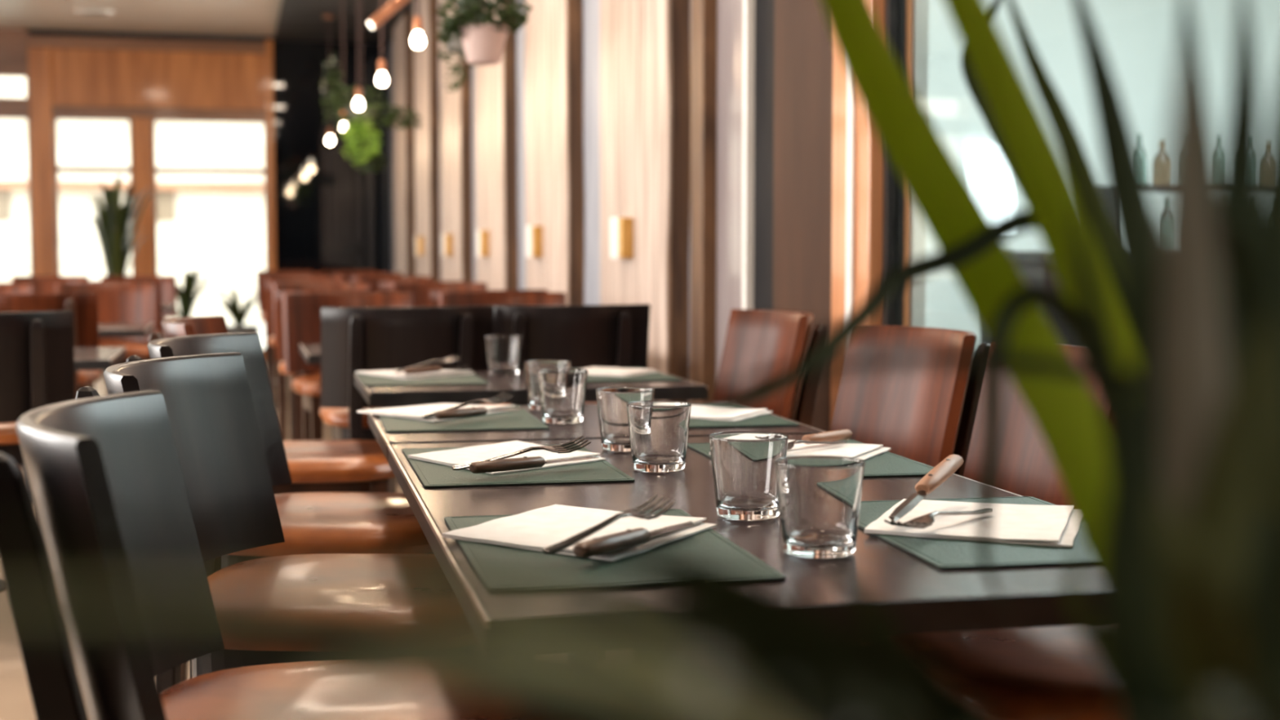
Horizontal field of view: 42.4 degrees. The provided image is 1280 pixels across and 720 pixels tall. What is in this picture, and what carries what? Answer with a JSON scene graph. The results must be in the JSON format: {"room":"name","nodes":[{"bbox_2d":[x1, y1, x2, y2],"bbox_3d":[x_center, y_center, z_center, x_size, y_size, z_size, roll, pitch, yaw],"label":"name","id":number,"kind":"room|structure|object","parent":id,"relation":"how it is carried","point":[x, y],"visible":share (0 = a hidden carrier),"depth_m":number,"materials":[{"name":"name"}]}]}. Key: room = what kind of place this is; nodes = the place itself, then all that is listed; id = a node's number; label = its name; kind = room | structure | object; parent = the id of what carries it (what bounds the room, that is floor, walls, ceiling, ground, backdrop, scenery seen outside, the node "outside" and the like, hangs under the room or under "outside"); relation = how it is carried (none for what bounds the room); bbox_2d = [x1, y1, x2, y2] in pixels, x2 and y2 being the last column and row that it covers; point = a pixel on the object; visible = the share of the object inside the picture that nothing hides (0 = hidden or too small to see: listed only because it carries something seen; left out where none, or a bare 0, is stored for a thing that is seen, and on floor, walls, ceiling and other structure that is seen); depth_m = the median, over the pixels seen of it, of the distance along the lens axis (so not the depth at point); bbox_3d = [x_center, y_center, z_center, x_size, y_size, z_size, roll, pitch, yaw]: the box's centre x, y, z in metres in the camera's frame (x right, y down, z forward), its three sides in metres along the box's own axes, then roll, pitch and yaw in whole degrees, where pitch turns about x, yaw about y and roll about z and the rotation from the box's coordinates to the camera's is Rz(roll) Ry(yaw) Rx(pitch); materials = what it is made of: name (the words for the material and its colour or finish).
{"room":"restaurant","nodes":[
{"label":"restaurant","id":0,"kind":"room"},
{"bbox_2d":[0,0,281,36],"bbox_3d":[-3.583,-2.513,5.868,4.920,0.160,19.400,-1,4,-14],"label":"ceiling","id":1,"kind":"structure","parent":0,"point":[254,18],"depth_m":14.33,"materials":[{"name":"paint"}]},
{"bbox_2d":[0,28,28,73],"bbox_3d":[-6.938,-2.818,14.866,2.710,0.410,0.120,-1,4,-14],"label":"trim","id":2,"kind":"structure","parent":1,"relation":"attached to","point":[14,59],"depth_m":15.10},
{"bbox_2d":[0,362,403,719],"bbox_3d":[-3.010,0.691,6.216,6.100,0.100,19.400,-1,4,-14],"label":"floor","id":3,"kind":"structure","parent":0,"point":[15,700],"depth_m":4.10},
{"bbox_2d":[0,310,74,573],"bbox_3d":[-1.731,0.315,4.318,0.476,0.895,0.540,-1,4,-21],"label":"dining chair","id":4,"kind":"object","parent":3,"relation":"on","point":[37,355],"visible":0.44,"depth_m":4.14,"materials":[{"name":"black leather"}]},
{"bbox_2d":[27,46,56,275],"bbox_3d":[-5.521,-1.413,15.291,0.200,2.930,0.150,-1,4,-14],"label":"trim","id":5,"kind":"structure","parent":3,"relation":"on","point":[40,66],"depth_m":15.19,"materials":[{"name":"brown wood"}]},
{"bbox_2d":[11,275,88,293],"bbox_3d":[-3.781,-0.088,10.560,0.476,0.895,0.540,-1,4,-14],"label":"dining chair","id":6,"kind":"object","parent":3,"relation":"on","point":[43,284],"visible":0.11,"depth_m":10.75,"materials":[{"name":"brown leather"}]},
{"bbox_2d":[0,293,102,399],"bbox_3d":[-2.256,0.195,6.172,0.476,0.895,0.540,-1,4,-14],"label":"dining chair","id":7,"kind":"object","parent":3,"relation":"on","point":[84,306],"visible":0.33,"depth_m":5.98,"materials":[{"name":"brown leather"}]},
{"bbox_2d":[0,346,126,593],"bbox_3d":[-2.117,0.349,5.073,1.000,0.730,0.700,-1,4,-14],"label":"dining table","id":8,"kind":"object","parent":3,"relation":"on","point":[86,358],"visible":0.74,"depth_m":5.02,"materials":[{"name":"laminate"}]},
{"bbox_2d":[22,322,153,504],"bbox_3d":[-2.583,0.227,6.963,1.000,0.730,0.700,-1,4,-14],"label":"dining table","id":9,"kind":"object","parent":3,"relation":"on","point":[105,330],"visible":0.23,"depth_m":6.83,"materials":[{"name":"laminate"}]},
{"bbox_2d":[55,283,158,370],"bbox_3d":[-2.540,0.088,7.833,0.476,0.895,0.540,-1,4,-12],"label":"dining chair","id":10,"kind":"object","parent":3,"relation":"on","point":[117,303],"visible":0.33,"depth_m":8.02,"materials":[{"name":"brown leather"}]},
{"bbox_2d":[68,280,162,389],"bbox_3d":[-2.888,0.003,9.151,0.476,0.895,0.540,-1,4,-14],"label":"dining chair","id":11,"kind":"object","parent":3,"relation":"on","point":[158,282],"visible":0.12,"depth_m":8.98,"materials":[{"name":"brown leather"}]},
{"bbox_2d":[84,176,161,374],"bbox_3d":[-4.521,-0.734,14.271,0.925,1.707,0.601,2,4,34],"label":"floor plant","id":12,"kind":"object","parent":3,"relation":"on","point":[113,230],"visible":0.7,"depth_m":14.16,"materials":[{"name":"green plant"}]},
{"bbox_2d":[101,275,177,395],"bbox_3d":[-3.247,-0.096,10.691,0.476,0.895,0.540,-1,4,-14],"label":"dining chair","id":13,"kind":"object","parent":3,"relation":"on","point":[168,282],"visible":0.22,"depth_m":10.88,"materials":[{"name":"brown leather"}]},
{"bbox_2d":[176,269,224,317],"bbox_3d":[-4.049,-0.365,14.811,0.553,0.900,0.718,1,4,8],"label":"floor plant","id":14,"kind":"object","parent":3,"relation":"on","point":[186,298],"visible":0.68,"depth_m":14.69,"materials":[{"name":"green plant"}]},
{"bbox_2d":[204,288,259,333],"bbox_3d":[-3.544,-0.298,15.054,0.692,0.736,0.884,0,4,4],"label":"floor plant","id":15,"kind":"object","parent":3,"relation":"on","point":[238,315],"visible":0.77,"depth_m":15.01,"materials":[{"name":"green plant"}]},
{"bbox_2d":[0,390,529,719],"bbox_3d":[-0.301,0.491,1.585,0.540,0.895,0.476,-1,4,-10],"label":"dining chair","id":16,"kind":"object","parent":3,"relation":"on","point":[110,463],"visible":0.7,"depth_m":1.56,"materials":[{"name":"leather"}]},
{"bbox_2d":[148,315,395,682],"bbox_3d":[-0.779,0.356,3.680,0.540,0.895,0.476,0,4,-6],"label":"dining chair","id":17,"kind":"object","parent":3,"relation":"on","point":[314,465],"visible":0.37,"depth_m":3.51,"materials":[{"name":"leather"}]},
{"bbox_2d":[75,351,472,679],"bbox_3d":[-0.422,0.451,2.217,0.540,0.895,0.476,0,4,2],"label":"dining chair","id":18,"kind":"object","parent":3,"relation":"on","point":[208,400],"visible":0.3,"depth_m":2.31,"materials":[{"name":"black leather"}]},
{"bbox_2d":[126,332,431,693],"bbox_3d":[-0.551,0.411,2.837,0.540,0.895,0.476,0,4,4],"label":"dining chair","id":19,"kind":"object","parent":3,"relation":"on","point":[388,518],"visible":0.33,"depth_m":2.87,"materials":[{"name":"brown leather"}]},
{"bbox_2d":[258,273,324,382],"bbox_3d":[-2.524,-0.179,11.968,0.476,0.895,0.540,-1,4,-10],"label":"dining chair","id":20,"kind":"object","parent":3,"relation":"on","point":[261,276],"visible":0.19,"depth_m":12.05,"materials":[{"name":"leather"}]},
{"bbox_2d":[264,281,358,440],"bbox_3d":[-1.727,0.032,8.709,0.476,0.895,0.540,-1,4,-11],"label":"dining chair","id":21,"kind":"object","parent":3,"relation":"on","point":[268,306],"visible":0.16,"depth_m":8.47,"materials":[{"name":"leather"}]},
{"bbox_2d":[272,283,372,440],"bbox_3d":[-1.502,0.084,7.898,0.476,0.895,0.540,-1,4,-14],"label":"dining chair","id":22,"kind":"object","parent":3,"relation":"on","point":[276,286],"visible":0.14,"depth_m":8.09,"materials":[{"name":"leather"}]},
{"bbox_2d":[274,289,397,440],"bbox_3d":[-1.233,0.161,6.705,0.476,0.895,0.540,-1,4,-12],"label":"dining chair","id":23,"kind":"object","parent":3,"relation":"on","point":[296,411],"visible":0.16,"depth_m":6.46,"materials":[{"name":"leather"}]},
{"bbox_2d":[282,293,413,486],"bbox_3d":[-1.005,0.215,5.863,0.476,0.895,0.540,-1,4,-18],"label":"dining chair","id":24,"kind":"object","parent":3,"relation":"on","point":[301,312],"visible":0.27,"depth_m":5.97,"materials":[{"name":"leather"}]},
{"bbox_2d":[356,276,433,290],"bbox_3d":[-1.459,-0.056,10.064,0.476,0.895,0.540,-1,4,-18],"label":"dining chair","id":25,"kind":"object","parent":3,"relation":"on","point":[375,281],"visible":0.14,"depth_m":10.25,"materials":[{"name":"leather"}]},
{"bbox_2d":[319,305,493,439],"bbox_3d":[-0.686,0.286,4.759,0.476,0.895,0.540,-1,4,-15],"label":"dining chair","id":26,"kind":"object","parent":3,"relation":"on","point":[353,340],"visible":0.41,"depth_m":4.51,"materials":[{"name":"leather"}]},
{"bbox_2d":[391,282,487,306],"bbox_3d":[-0.956,0.075,8.035,0.476,0.895,0.540,-1,4,-12],"label":"dining chair","id":27,"kind":"object","parent":3,"relation":"on","point":[420,291],"visible":0.15,"depth_m":8.22,"materials":[{"name":"brown leather"}]},
{"bbox_2d":[438,292,566,306],"bbox_3d":[-0.471,0.208,5.983,0.476,0.895,0.540,-1,4,-12],"label":"dining chair","id":28,"kind":"object","parent":3,"relation":"on","point":[451,299],"visible":0.17,"depth_m":6.18,"materials":[{"name":"brown leather"}]},
{"bbox_2d":[354,368,708,405],"bbox_3d":[-0.282,0.415,3.975,0.760,0.740,0.600,-1,4,-13],"label":"dining table","id":29,"kind":"object","parent":3,"relation":"on","point":[515,385],"visible":0.29,"depth_m":3.68,"materials":[{"name":"laminate"}]},
{"bbox_2d":[354,369,488,386],"bbox_3d":[-0.531,0.043,3.964,0.285,0.004,0.430,-1,4,-13],"label":"placemat","id":30,"kind":"object","parent":29,"relation":"on","point":[366,380],"visible":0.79,"depth_m":3.85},
{"bbox_2d":[355,368,475,379],"bbox_3d":[-0.532,0.031,4.042,0.230,0.010,0.277,-3,4,-35],"label":"paper napkin","id":31,"kind":"object","parent":30,"relation":"on","point":[386,373],"visible":0.75,"depth_m":4.00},
{"bbox_2d":[484,334,522,376],"bbox_3d":[-0.338,-0.011,4.075,0.094,0.097,0.094,-1,4,-14],"label":"tumbler","id":32,"kind":"object","parent":29,"relation":"on","point":[503,352],"visible":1,"depth_m":4.04,"materials":[{"name":"clear glass"}]},
{"bbox_2d":[570,367,681,382],"bbox_3d":[-0.087,0.036,4.067,0.285,0.004,0.430,-1,4,-13],"label":"placemat","id":33,"kind":"object","parent":29,"relation":"on","point":[655,376],"visible":0.46,"depth_m":3.93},
{"bbox_2d":[582,366,658,377],"bbox_3d":[-0.080,0.028,4.108,0.253,0.006,0.199,3,5,37],"label":"paper napkin","id":34,"kind":"object","parent":33,"relation":"on","point":[593,371],"visible":0.89,"depth_m":4.08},
{"bbox_2d":[479,303,650,405],"bbox_3d":[-0.241,0.277,4.910,0.476,0.895,0.540,-1,4,-12],"label":"dining chair","id":35,"kind":"object","parent":3,"relation":"on","point":[604,335],"visible":0.22,"depth_m":4.65,"materials":[{"name":"black leather"}]},
{"bbox_2d":[368,401,825,460],"bbox_3d":[-0.110,0.475,3.117,0.760,0.730,0.620,-1,4,-12],"label":"dining table","id":36,"kind":"object","parent":3,"relation":"on","point":[589,428],"visible":0.24,"depth_m":2.85,"materials":[{"name":"laminate"}]},
{"bbox_2d":[377,405,549,432],"bbox_3d":[-0.341,0.109,3.089,0.285,0.004,0.430,-1,4,-11],"label":"placemat","id":37,"kind":"object","parent":36,"relation":"on","point":[517,420],"visible":0.78,"depth_m":2.97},
{"bbox_2d":[356,403,519,422],"bbox_3d":[-0.406,0.097,3.176,0.241,0.009,0.280,2,4,30],"label":"paper napkin","id":38,"kind":"object","parent":37,"relation":"on","point":[415,412],"visible":0.68,"depth_m":3.18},
{"bbox_2d":[434,407,524,419],"bbox_3d":[-0.290,0.094,3.037,0.024,0.017,0.219,3,5,42],"label":"table knife","id":39,"kind":"object","parent":38,"relation":"on","point":[473,411],"visible":1,"depth_m":2.99,"materials":[{"name":"wood"}]},
{"bbox_2d":[524,360,570,411],"bbox_3d":[-0.183,0.051,3.276,0.093,0.096,0.093,-1,4,-14],"label":"tumbler","id":40,"kind":"object","parent":36,"relation":"on","point":[531,367],"visible":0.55,"depth_m":3.25,"materials":[{"name":"clear glass"}]},
{"bbox_2d":[537,368,587,424],"bbox_3d":[-0.142,0.067,3.024,0.093,0.096,0.093,-1,4,-14],"label":"tumbler","id":41,"kind":"object","parent":36,"relation":"on","point":[562,392],"visible":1,"depth_m":2.99,"materials":[{"name":"clear glass"}]},
{"bbox_2d":[688,403,799,428],"bbox_3d":[0.104,0.105,3.147,0.285,0.004,0.430,-1,4,-12],"label":"placemat","id":42,"kind":"object","parent":36,"relation":"on","point":[767,420],"visible":0.27,"depth_m":3.00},
{"bbox_2d":[689,404,772,421],"bbox_3d":[0.139,0.100,3.144,0.185,0.007,0.222,2,4,26],"label":"paper napkin","id":43,"kind":"object","parent":42,"relation":"on","point":[697,411],"visible":0.66,"depth_m":3.11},
{"bbox_2d":[0,0,1279,719],"bbox_3d":[0.131,0.389,0.624,0.472,1.223,0.962,3,5,36],"label":"potted palm","id":44,"kind":"object","parent":3,"relation":"on","point":[1173,491],"visible":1,"depth_m":0.45,"materials":[{"name":"plant"}]},
{"bbox_2d":[387,434,1101,648],"bbox_3d":[0.100,0.538,2.148,0.760,0.730,1.330,-1,4,-12],"label":"dining table","id":45,"kind":"object","parent":3,"relation":"on","point":[920,597],"visible":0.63,"depth_m":1.64,"materials":[{"name":"laminate"}]},
{"bbox_2d":[402,444,635,488],"bbox_3d":[-0.190,0.152,2.419,0.285,0.004,0.430,-1,4,-12],"label":"placemat","id":46,"kind":"object","parent":45,"relation":"on","point":[432,475],"visible":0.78,"depth_m":2.28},
{"bbox_2d":[408,440,605,474],"bbox_3d":[-0.202,0.142,2.475,0.236,0.008,0.298,-3,5,-37],"label":"paper napkin","id":47,"kind":"object","parent":46,"relation":"on","point":[459,456],"visible":0.63,"depth_m":2.46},
{"bbox_2d":[451,435,591,470],"bbox_3d":[-0.166,0.130,2.300,0.207,0.035,0.029,-2,4,-30],"label":"fork","id":48,"kind":"object","parent":46,"relation":"on","point":[563,448],"visible":0.97,"depth_m":2.32,"materials":[{"name":"metal"}]},
{"bbox_2d":[469,456,599,473],"bbox_3d":[-0.141,0.142,2.297,0.219,0.017,0.024,-3,5,-38],"label":"table knife","id":49,"kind":"object","parent":46,"relation":"on","point":[514,464],"visible":1,"depth_m":2.26,"materials":[{"name":"wood"}]},
{"bbox_2d":[444,509,786,592],"bbox_3d":[-0.044,0.196,1.746,0.285,0.004,0.430,-1,4,-12],"label":"placemat","id":50,"kind":"object","parent":45,"relation":"on","point":[708,545],"visible":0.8,"depth_m":1.66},
{"bbox_2d":[442,504,717,561],"bbox_3d":[-0.064,0.185,1.813,0.232,0.009,0.272,2,4,28],"label":"paper napkin","id":51,"kind":"object","parent":50,"relation":"on","point":[538,529],"visible":0.64,"depth_m":1.81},
{"bbox_2d":[573,520,693,558],"bbox_3d":[0.001,0.180,1.700,0.024,0.017,0.219,2,4,33],"label":"table knife","id":52,"kind":"object","parent":51,"relation":"on","point":[593,547],"visible":0.97,"depth_m":1.65,"materials":[{"name":"brown wood"}]},
{"bbox_2d":[542,493,675,554],"bbox_3d":[-0.033,0.168,1.703,0.029,0.035,0.207,3,5,36],"label":"fork","id":53,"kind":"object","parent":50,"relation":"on","point":[553,548],"visible":1,"depth_m":1.71,"materials":[{"name":"metal"}]},
{"bbox_2d":[595,386,654,452],"bbox_3d":[-0.023,0.094,2.606,0.093,0.096,0.093,-1,4,-14],"label":"tumbler","id":54,"kind":"object","parent":45,"relation":"on","point":[611,402],"visible":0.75,"depth_m":2.57,"materials":[{"name":"clear glass"}]},
{"bbox_2d":[626,400,691,473],"bbox_3d":[0.027,0.110,2.362,0.093,0.096,0.093,-1,4,-14],"label":"tumbler","id":55,"kind":"object","parent":45,"relation":"on","point":[658,430],"visible":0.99,"depth_m":2.33,"materials":[{"name":"clear glass"}]},
{"bbox_2d":[709,431,788,520],"bbox_3d":[0.128,0.137,1.944,0.093,0.096,0.093,-1,4,-14],"label":"tumbler","id":56,"kind":"object","parent":45,"relation":"on","point":[743,462],"visible":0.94,"depth_m":1.91,"materials":[{"name":"clear glass"}]},
{"bbox_2d":[687,440,933,478],"bbox_3d":[0.254,0.148,2.488,0.285,0.004,0.430,-1,4,-11],"label":"placemat","id":57,"kind":"object","parent":45,"relation":"on","point":[886,464],"visible":0.35,"depth_m":2.39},
{"bbox_2d":[709,440,891,460],"bbox_3d":[0.254,0.139,2.547,0.243,0.007,0.218,2,4,28],"label":"paper napkin","id":58,"kind":"object","parent":57,"relation":"on","point":[862,451],"visible":0.43,"depth_m":2.53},
{"bbox_2d":[774,455,865,559],"bbox_3d":[0.185,0.152,1.707,0.093,0.096,0.093,-1,4,-14],"label":"tumbler","id":59,"kind":"object","parent":45,"relation":"on","point":[820,496],"visible":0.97,"depth_m":1.67,"materials":[{"name":"clear glass"}]},
{"bbox_2d":[857,496,1097,569],"bbox_3d":[0.395,0.189,1.852,0.285,0.004,0.430,-1,4,-11],"label":"placemat","id":60,"kind":"object","parent":45,"relation":"on","point":[940,553],"visible":0.42,"depth_m":1.72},
{"bbox_2d":[888,454,964,521],"bbox_3d":[0.323,0.143,1.877,0.024,0.051,0.216,2,4,31],"label":"table knife","id":61,"kind":"object","parent":60,"relation":"on","point":[940,473],"visible":0.99,"depth_m":1.88,"materials":[{"name":"brown wood"}]},
{"bbox_2d":[864,498,1079,547],"bbox_3d":[0.387,0.182,1.875,0.224,0.008,0.259,1,4,19],"label":"paper napkin","id":62,"kind":"object","parent":60,"relation":"on","point":[1057,526],"visible":0.8,"depth_m":1.84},
{"bbox_2d":[884,509,992,528],"bbox_3d":[0.335,0.172,1.817,0.029,0.015,0.208,3,5,40],"label":"fork","id":63,"kind":"object","parent":62,"relation":"on","point":[925,521],"visible":0.9,"depth_m":1.78,"materials":[{"name":"metal"}]},
{"bbox_2d":[742,0,755,309],"bbox_3d":[0.369,-0.807,4.889,0.125,3.060,0.040,-1,4,-14],"label":"trim","id":64,"kind":"structure","parent":3,"relation":"on","point":[748,6],"depth_m":4.88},
{"bbox_2d":[753,0,774,310],"bbox_3d":[0.407,-0.800,4.786,0.100,3.060,0.180,-1,4,-14],"label":"trim","id":65,"kind":"structure","parent":3,"relation":"on","point":[764,9],"depth_m":4.79,"materials":[{"name":"paint"}]},
{"bbox_2d":[712,309,827,426],"bbox_3d":[0.146,0.331,4.069,0.540,0.895,0.476,-1,4,-18],"label":"dining chair","id":66,"kind":"object","parent":3,"relation":"on","point":[757,341],"visible":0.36,"depth_m":4.18,"materials":[{"name":"brown leather"}]},
{"bbox_2d":[773,0,833,431],"bbox_3d":[0.490,-0.778,4.452,0.100,3.060,0.510,-1,4,-14],"label":"wall panel","id":67,"kind":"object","parent":3,"relation":"on","point":[803,37],"depth_m":4.45,"materials":[{"name":"wood"}]},
{"bbox_2d":[844,72,856,355],"bbox_3d":[0.519,-0.752,4.043,0.010,3.060,0.040,-1,4,-14],"label":"trim","id":68,"kind":"structure","parent":3,"relation":"on","point":[851,91],"depth_m":4.06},
{"bbox_2d":[830,0,884,429],"bbox_3d":[0.575,-0.754,4.077,0.115,3.060,0.260,-1,4,-14],"label":"trim","id":69,"kind":"structure","parent":3,"relation":"on","point":[868,146],"depth_m":4.03,"materials":[{"name":"brown wood"}]},
{"bbox_2d":[830,324,986,476],"bbox_3d":[0.344,0.392,3.128,0.540,0.895,0.476,-1,4,-19],"label":"dining chair","id":70,"kind":"object","parent":3,"relation":"on","point":[926,415],"visible":0.2,"depth_m":3.23,"materials":[{"name":"brown leather"}]},
{"bbox_2d":[902,623,1118,719],"bbox_3d":[0.557,0.472,1.881,0.540,0.895,0.476,-1,4,-14],"label":"dining chair","id":71,"kind":"object","parent":3,"relation":"on","point":[1052,673],"visible":0.21,"depth_m":1.73,"materials":[{"name":"brown leather"}]},
{"bbox_2d":[963,344,1102,505],"bbox_3d":[0.457,0.432,2.503,0.540,0.895,0.476,-1,4,-11],"label":"dining chair","id":72,"kind":"object","parent":3,"relation":"on","point":[1026,467],"visible":0.03,"depth_m":2.66,"materials":[{"name":"brown leather"}]},
{"bbox_3d":[-6.418,-0.088,15.181,3.785,0.300,0.100,-1,4,-14],"label":"trim","id":73,"kind":"structure","parent":3,"relation":"on","visible":0},
{"bbox_2d":[53,115,135,280],"bbox_3d":[-5.087,-1.261,15.418,0.700,2.010,0.070,-1,4,-14],"label":"window","id":74,"kind":"structure","parent":73,"relation":"attached to","point":[89,150],"depth_m":15.38,"materials":[{"name":"clear glass"}]},
{"bbox_2d":[132,116,155,275],"bbox_3d":[-4.662,-1.268,15.523,0.175,2.010,0.130,-1,4,-14],"label":"trim","id":75,"kind":"structure","parent":73,"relation":"on","point":[142,145],"depth_m":15.44,"materials":[{"name":"brown wood"}]},
{"bbox_3d":[-6.940,-0.454,15.028,2.710,0.450,0.100,-1,4,-14],"label":"trim","id":76,"kind":"structure","parent":73,"relation":"on","visible":0},
{"bbox_2d":[0,114,33,283],"bbox_3d":[-6.888,-1.457,14.961,2.610,1.560,0.070,-1,4,-14],"label":"window","id":77,"kind":"structure","parent":76,"relation":"attached to","point":[15,197],"depth_m":15.24,"materials":[{"name":"clear glass"}]},
{"bbox_2d":[0,72,29,115],"bbox_3d":[-6.940,-2.425,14.901,2.710,0.380,0.100,-1,4,-14],"label":"window","id":78,"kind":"structure","parent":77,"relation":"on","point":[13,86],"depth_m":15.16,"materials":[{"name":"clear glass"}]},
{"bbox_2d":[272,36,391,272],"bbox_3d":[-2.915,-1.536,15.952,1.200,3.090,0.100,-1,4,-14],"label":"wall","id":79,"kind":"structure","parent":0,"point":[331,215],"depth_m":15.85,"materials":[{"name":"paint"}]},
{"bbox_2d":[27,35,266,53],"bbox_3d":[-4.585,-2.939,15.418,2.125,0.100,0.160,-1,4,-14],"label":"trim","id":80,"kind":"structure","parent":79,"relation":"attached to","point":[54,42],"depth_m":15.34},
{"bbox_2d":[27,29,272,42],"bbox_3d":[-4.561,-3.026,15.449,2.190,0.070,0.100,-1,4,-14],"label":"trim","id":81,"kind":"structure","parent":79,"relation":"attached to","point":[30,32],"depth_m":15.39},
{"bbox_2d":[50,47,266,110],"bbox_3d":[-4.498,-2.628,15.480,1.935,0.530,0.080,-1,4,-14],"label":"wood panel","id":82,"kind":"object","parent":79,"relation":"attached to","point":[81,77],"depth_m":15.44,"materials":[{"name":"brown wood"}]},
{"bbox_2d":[51,105,266,119],"bbox_3d":[-4.495,-2.317,15.486,1.935,0.090,0.150,-1,4,-14],"label":"trim","id":83,"kind":"structure","parent":79,"relation":"attached to","point":[57,110],"depth_m":15.41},
{"bbox_2d":[151,117,268,351],"bbox_3d":[-4.067,-1.177,15.675,1.050,2.210,0.070,-1,4,-14],"label":"window","id":84,"kind":"structure","parent":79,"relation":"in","point":[211,175],"depth_m":15.67,"materials":[{"name":"clear glass"}]},
{"bbox_2d":[265,39,276,362],"bbox_3d":[-3.520,-1.508,15.763,0.065,3.060,0.180,-1,4,-14],"label":"trim","id":85,"kind":"structure","parent":79,"relation":"attached to","point":[269,59],"depth_m":15.65,"materials":[{"name":"brown wood"}]},
{"bbox_2d":[320,0,423,173],"bbox_3d":[-1.815,-2.006,11.170,0.697,1.476,0.451,-1,4,-14],"label":"hanging plant","id":86,"kind":"object","parent":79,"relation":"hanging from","point":[368,114],"visible":0.98,"depth_m":11.12,"materials":[{"name":"plant"}]},
{"bbox_2d":[346,104,377,123],"bbox_3d":[-1.882,-1.664,11.193,0.220,0.120,0.220,-1,4,-14],"label":"pot","id":87,"kind":"object","parent":86,"relation":"on","point":[351,109],"depth_m":11.11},
{"bbox_2d":[367,0,408,28],"bbox_3d":[-1.280,-2.129,8.422,0.230,0.876,0.060,-1,4,-14],"label":"lamp","id":88,"kind":"object","parent":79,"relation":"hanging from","point":[375,20],"visible":1,"depth_m":8.42,"materials":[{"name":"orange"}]},
{"bbox_2d":[436,11,481,92],"bbox_3d":[-0.883,-1.934,8.127,0.247,1.226,0.259,-1,4,-14],"label":"ivy","id":89,"kind":"object","parent":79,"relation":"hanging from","point":[454,46],"visible":0.42,"depth_m":8.14,"materials":[{"name":"plant"}]},
{"bbox_2d":[440,25,465,53],"bbox_3d":[-0.874,-1.578,8.145,0.220,0.120,0.220,-1,4,-14],"label":"pot","id":90,"kind":"object","parent":89,"relation":"on","point":[454,46],"depth_m":8.08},
{"bbox_2d":[434,0,533,65],"bbox_3d":[-0.588,-1.764,6.143,0.366,1.310,0.345,-1,4,-14],"label":"plant","id":91,"kind":"object","parent":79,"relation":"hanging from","point":[483,44],"visible":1,"depth_m":6.12,"materials":[{"name":"green plant"}]},
{"bbox_2d":[389,0,690,399],"bbox_3d":[-1.050,-1.181,10.692,0.100,3.060,11.030,-1,4,-14],"label":"wall","id":92,"kind":"structure","parent":0,"point":[591,8],"depth_m":7.19,"materials":[{"name":"paint"}]},
{"bbox_2d":[275,0,413,43],"bbox_3d":[-0.622,-2.545,6.597,1.180,0.190,19.400,-1,4,-14],"label":"ceiling","id":93,"kind":"structure","parent":92,"relation":"attached to","point":[298,20],"depth_m":14.41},
{"bbox_2d":[392,13,415,275],"bbox_3d":[-2.063,-1.418,14.437,0.069,3.050,1.099,-1,4,-14],"label":"board","id":94,"kind":"object","parent":92,"relation":"attached to","point":[402,32],"visible":0.64,"depth_m":14.03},
{"bbox_2d":[413,0,439,281],"bbox_3d":[-1.649,-1.310,12.761,0.069,3.050,1.097,-1,4,-14],"label":"board","id":95,"kind":"object","parent":92,"relation":"attached to","point":[425,58],"visible":0.66,"depth_m":12.34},
{"bbox_2d":[439,0,473,282],"bbox_3d":[-1.236,-1.202,11.086,0.069,3.050,1.096,-1,4,-14],"label":"board","id":96,"kind":"object","parent":92,"relation":"attached to","point":[455,107],"visible":0.52,"depth_m":10.80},
{"bbox_2d":[475,0,518,289],"bbox_3d":[-0.822,-1.093,9.409,0.069,3.050,1.096,-1,4,-14],"label":"wall panel","id":97,"kind":"object","parent":92,"relation":"attached to","point":[496,135],"visible":0.55,"depth_m":9.09,"materials":[{"name":"wood"}]},
{"bbox_2d":[524,0,584,305],"bbox_3d":[-0.408,-0.985,7.732,0.069,3.050,1.097,-1,4,-14],"label":"wall panel","id":98,"kind":"object","parent":92,"relation":"attached to","point":[554,92],"visible":0.6,"depth_m":7.47,"materials":[{"name":"wood"}]},
{"bbox_2d":[525,225,542,257],"bbox_3d":[-0.507,-0.568,7.911,0.050,0.155,0.175,-1,4,-14],"label":"wall lamp","id":99,"kind":"object","parent":98,"relation":"attached to","point":[534,233],"visible":1,"depth_m":7.83,"materials":[{"name":"gold metal"}]},
{"bbox_2d":[600,0,690,401],"bbox_3d":[0.006,-0.877,6.056,0.069,3.050,1.098,-1,4,-14],"label":"wall panel","id":100,"kind":"object","parent":92,"relation":"attached to","point":[645,64],"visible":0.62,"depth_m":5.80,"materials":[{"name":"wood"}]},
{"bbox_2d":[609,217,633,258],"bbox_3d":[-0.069,-0.454,6.138,0.050,0.155,0.175,-1,4,-14],"label":"wall lamp","id":101,"kind":"object","parent":100,"relation":"attached to","point":[621,228],"visible":1,"depth_m":6.06,"materials":[{"name":"gold metal"}]},
{"bbox_2d":[689,0,716,401],"bbox_3d":[0.257,-0.831,5.268,0.160,3.060,0.150,-1,4,-14],"label":"trim","id":102,"kind":"structure","parent":92,"relation":"attached to","point":[703,12],"depth_m":5.22,"materials":[{"name":"brown wood"}]},
{"bbox_2d":[715,0,742,382],"bbox_3d":[0.333,-0.817,5.055,0.115,3.060,0.300,-1,4,-14],"label":"trim","id":103,"kind":"structure","parent":92,"relation":"attached to","point":[729,12],"depth_m":5.07,"materials":[{"name":"paint"}]},
{"bbox_3d":[1.418,0.682,0.771,0.100,0.620,6.730,-1,4,-14],"label":"sill","id":104,"kind":"structure","parent":0,"visible":0},
{"bbox_3d":[1.418,0.352,0.749,0.160,0.040,6.730,-1,4,-14],"label":"trim","id":105,"kind":"structure","parent":104,"relation":"on","visible":0},
{"bbox_2d":[881,0,1279,350],"bbox_3d":[1.401,-0.868,0.718,0.050,2.400,6.630,-1,4,-14],"label":"window","id":106,"kind":"structure","parent":105,"relation":"on","point":[1140,38],"depth_m":3.18,"materials":[{"name":"clear glass"}]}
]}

